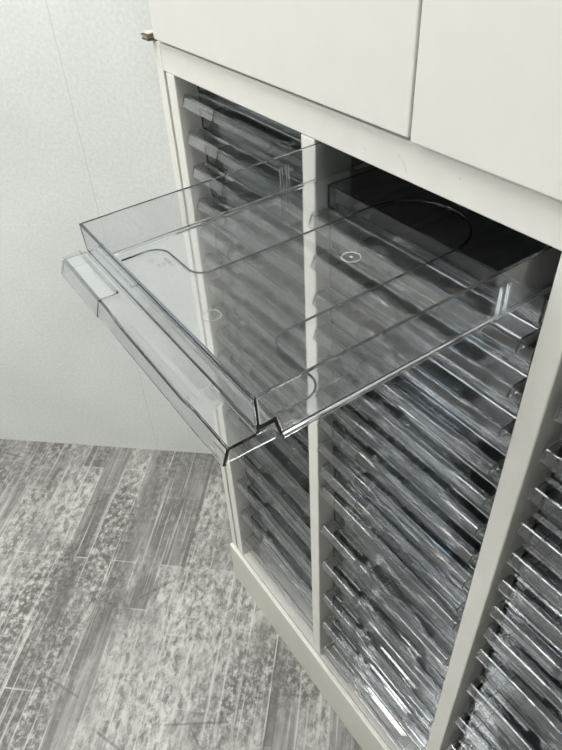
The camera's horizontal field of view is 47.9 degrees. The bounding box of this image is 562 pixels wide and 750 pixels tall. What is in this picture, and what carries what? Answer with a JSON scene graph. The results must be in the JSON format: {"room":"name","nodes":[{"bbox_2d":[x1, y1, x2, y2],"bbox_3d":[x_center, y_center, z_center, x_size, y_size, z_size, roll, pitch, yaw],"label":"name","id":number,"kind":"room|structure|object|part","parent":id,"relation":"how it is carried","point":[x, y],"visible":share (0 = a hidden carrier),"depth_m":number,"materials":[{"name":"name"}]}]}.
{"room":"office","nodes":[
{"label":"office","id":0,"kind":"room"},
{"bbox_2d":[0,0,210,453],"bbox_3d":[-0.309,-0.773,1.027,5.400,2.550,0.080,3,41,7],"label":"wall","id":1,"kind":"structure","parent":0,"point":[84,134],"depth_m":1.33,"materials":[{"name":"white paint"}]},
{"bbox_2d":[141,0,561,201],"bbox_3d":[0.248,-0.533,0.316,0.416,0.740,0.930,-26,45,-24],"label":"upper cabinet","id":2,"kind":"object","parent":1,"relation":"attached to","point":[475,83],"visible":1,"depth_m":0.44,"materials":[{"name":"beige paint"}]},
{"bbox_2d":[142,29,153,38],"bbox_3d":[-0.155,-0.412,0.765,0.022,0.006,0.016,-26,45,-24],"label":"hinge","id":3,"kind":"object","parent":2,"relation":"in","point":[148,34],"depth_m":0.76,"materials":[{"name":"metal"}]},
{"bbox_3d":[-0.034,-0.571,0.380,0.025,0.732,0.432,-26,45,-24],"label":"door","id":4,"kind":"part","parent":2,"relation":"part of","materials":[{"name":"beige paint"}]},
{"bbox_3d":[0.216,-0.344,0.098,0.025,0.734,0.444,-26,45,-24],"label":"door","id":5,"kind":"part","parent":2,"relation":"part of","materials":[{"name":"beige paint"}]},
{"bbox_2d":[0,439,361,749],"bbox_3d":[-0.733,1.608,0.304,5.600,0.100,4.400,3,41,7],"label":"floor","id":6,"kind":"structure","parent":0,"point":[127,621],"depth_m":1.43,"materials":[{"name":"grey wood"}]},
{"bbox_2d":[61,40,561,749],"bbox_3d":[0.195,0.240,0.877,0.658,1.157,0.923,-26,45,-24],"label":"base cabinet","id":7,"kind":"object","parent":6,"relation":"on","point":[370,315],"visible":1,"depth_m":0.56,"materials":[{"name":"paint"}]},
{"bbox_3d":[0.037,-0.090,1.179,0.402,1.031,0.017,-26,45,-24],"label":"panel","id":8,"kind":"part","parent":7,"relation":"part of","materials":[{"name":"beige paint"}]},
{"bbox_3d":[-0.095,0.005,1.100,0.045,0.998,0.021,-26,45,-24],"label":"post","id":9,"kind":"part","parent":7,"relation":"part of","materials":[{"name":"beige paint"}]},
{"bbox_3d":[0.111,-0.288,0.826,0.335,0.038,0.254,-26,45,-24],"label":"plastic drawer","id":10,"kind":"part","parent":7,"relation":"part of","materials":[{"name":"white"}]},
{"bbox_3d":[0.108,-0.322,0.797,0.335,0.038,0.254,-26,45,-24],"label":"plastic drawer","id":11,"kind":"part","parent":7,"relation":"part of","materials":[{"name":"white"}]},
{"bbox_3d":[0.107,-0.356,0.768,0.335,0.038,0.254,-26,45,-24],"label":"plastic drawer","id":12,"kind":"part","parent":7,"relation":"part of","materials":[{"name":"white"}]},
{"bbox_3d":[0.140,0.181,1.226,0.335,0.076,0.254,-26,45,-24],"label":"plastic drawer","id":13,"kind":"part","parent":7,"relation":"part of","materials":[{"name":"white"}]},
{"bbox_3d":[0.134,0.109,1.164,0.335,0.076,0.254,-26,45,-24],"label":"plastic drawer","id":14,"kind":"part","parent":7,"relation":"part of","materials":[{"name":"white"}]},
{"bbox_3d":[0.143,0.254,1.288,0.335,0.076,0.254,-26,45,-24],"label":"plastic drawer","id":15,"kind":"part","parent":7,"relation":"part of","materials":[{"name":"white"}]},
{"bbox_3d":[0.148,0.327,1.349,0.335,0.076,0.254,-26,45,-24],"label":"plastic drawer","id":16,"kind":"part","parent":7,"relation":"part of","materials":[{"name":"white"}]},
{"bbox_3d":[0.131,0.036,1.102,0.335,0.076,0.254,-26,45,-24],"label":"plastic drawer","id":17,"kind":"part","parent":7,"relation":"part of","materials":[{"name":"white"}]},
{"bbox_3d":[0.149,0.618,1.139,0.008,0.004,0.923,-26,45,-24],"label":"sill","id":18,"kind":"part","parent":7,"relation":"part of","materials":[{"name":"beige paint"}]},
{"bbox_3d":[0.319,0.536,1.224,0.404,0.004,0.923,-26,45,-24],"label":"plate","id":19,"kind":"part","parent":7,"relation":"part of","materials":[{"name":"paint"}]},
{"bbox_3d":[0.053,-0.107,0.488,0.335,0.038,0.254,-27,46,-23],"label":"plastic drawer","id":20,"kind":"part","parent":7,"relation":"part of","materials":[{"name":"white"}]},
{"bbox_3d":[0.065,0.150,0.919,0.045,0.998,0.022,-26,45,-24],"label":"post","id":21,"kind":"part","parent":7,"relation":"part of","materials":[{"name":"beige paint"}]},
{"bbox_3d":[0.272,-0.237,0.564,0.402,0.032,0.888,-26,45,-24],"label":"rail","id":22,"kind":"part","parent":7,"relation":"part of","materials":[{"name":"beige metal"}]},
{"bbox_3d":[0.306,0.486,1.181,0.335,0.076,0.254,-26,45,-24],"label":"plastic drawer","id":23,"kind":"part","parent":7,"relation":"part of","materials":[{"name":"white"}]},
{"bbox_3d":[0.302,0.416,1.120,0.335,0.076,0.254,-26,45,-24],"label":"plastic drawer","id":24,"kind":"part","parent":7,"relation":"part of","materials":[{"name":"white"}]},
{"bbox_3d":[0.298,0.347,1.062,0.335,0.076,0.254,-26,45,-24],"label":"plastic drawer","id":25,"kind":"part","parent":7,"relation":"part of","materials":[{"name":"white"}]},
{"bbox_3d":[0.293,0.274,1.001,0.335,0.076,0.254,-26,45,-24],"label":"plastic drawer","id":26,"kind":"part","parent":7,"relation":"part of","materials":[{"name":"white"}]},
{"bbox_3d":[0.289,0.200,0.938,0.335,0.076,0.254,-26,45,-24],"label":"plastic drawer","id":27,"kind":"part","parent":7,"relation":"part of","materials":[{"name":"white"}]},
{"bbox_3d":[0.276,0.040,0.798,0.335,0.038,0.254,-26,45,-24],"label":"plastic drawer","id":28,"kind":"part","parent":7,"relation":"part of","materials":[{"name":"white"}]},
{"bbox_3d":[0.272,0.005,0.767,0.335,0.038,0.254,-26,45,-24],"label":"plastic drawer","id":29,"kind":"part","parent":7,"relation":"part of","materials":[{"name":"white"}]},
{"bbox_3d":[0.270,-0.029,0.736,0.335,0.038,0.254,-26,45,-24],"label":"plastic drawer","id":30,"kind":"part","parent":7,"relation":"part of","materials":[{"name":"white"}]},
{"bbox_3d":[0.265,-0.064,0.705,0.335,0.038,0.254,-26,45,-24],"label":"plastic drawer","id":31,"kind":"part","parent":7,"relation":"part of","materials":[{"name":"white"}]},
{"bbox_3d":[0.281,0.112,0.858,0.335,0.038,0.254,-26,45,-24],"label":"plastic drawer","id":32,"kind":"part","parent":7,"relation":"part of","materials":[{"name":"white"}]},
{"bbox_3d":[0.278,0.076,0.828,0.335,0.038,0.254,-26,45,-24],"label":"plastic drawer","id":33,"kind":"part","parent":7,"relation":"part of","materials":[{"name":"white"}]},
{"bbox_3d":[0.263,-0.100,0.675,0.335,0.038,0.254,-26,45,-24],"label":"plastic drawer","id":34,"kind":"part","parent":7,"relation":"part of","materials":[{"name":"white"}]},
{"bbox_3d":[0.467,0.500,0.884,0.335,0.076,0.254,-26,45,-24],"label":"plastic drawer","id":35,"kind":"part","parent":7,"relation":"part of","materials":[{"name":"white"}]},
{"bbox_3d":[0.228,0.297,0.735,0.045,0.998,0.022,-26,45,-24],"label":"post","id":36,"kind":"part","parent":7,"relation":"part of","materials":[{"name":"beige paint"}]},
{"bbox_3d":[0.260,-0.135,0.643,0.335,0.038,0.254,-26,45,-24],"label":"plastic drawer","id":37,"kind":"part","parent":7,"relation":"part of","materials":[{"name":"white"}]},
{"bbox_3d":[0.386,0.230,0.805,0.324,0.995,0.017,-26,45,-24],"label":"rail panel","id":38,"kind":"part","parent":7,"relation":"part of","materials":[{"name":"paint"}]},
{"bbox_3d":[0.461,0.427,0.822,0.335,0.076,0.254,-26,45,-24],"label":"plastic drawer","id":39,"kind":"part","parent":7,"relation":"part of","materials":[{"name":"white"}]},
{"bbox_3d":[0.458,0.353,0.758,0.335,0.076,0.254,-26,45,-24],"label":"plastic drawer","id":40,"kind":"part","parent":7,"relation":"part of","materials":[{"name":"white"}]},
{"bbox_3d":[0.255,-0.170,0.613,0.335,0.038,0.254,-26,45,-24],"label":"plastic drawer","id":41,"kind":"part","parent":7,"relation":"part of","materials":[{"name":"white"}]},
{"bbox_3d":[0.441,0.119,0.555,0.335,0.038,0.254,-26,45,-24],"label":"plastic drawer","id":42,"kind":"part","parent":7,"relation":"part of","materials":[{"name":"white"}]},
{"bbox_3d":[0.440,0.082,0.525,0.335,0.038,0.254,-26,45,-24],"label":"plastic drawer","id":43,"kind":"part","parent":7,"relation":"part of","materials":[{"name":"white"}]}
]}

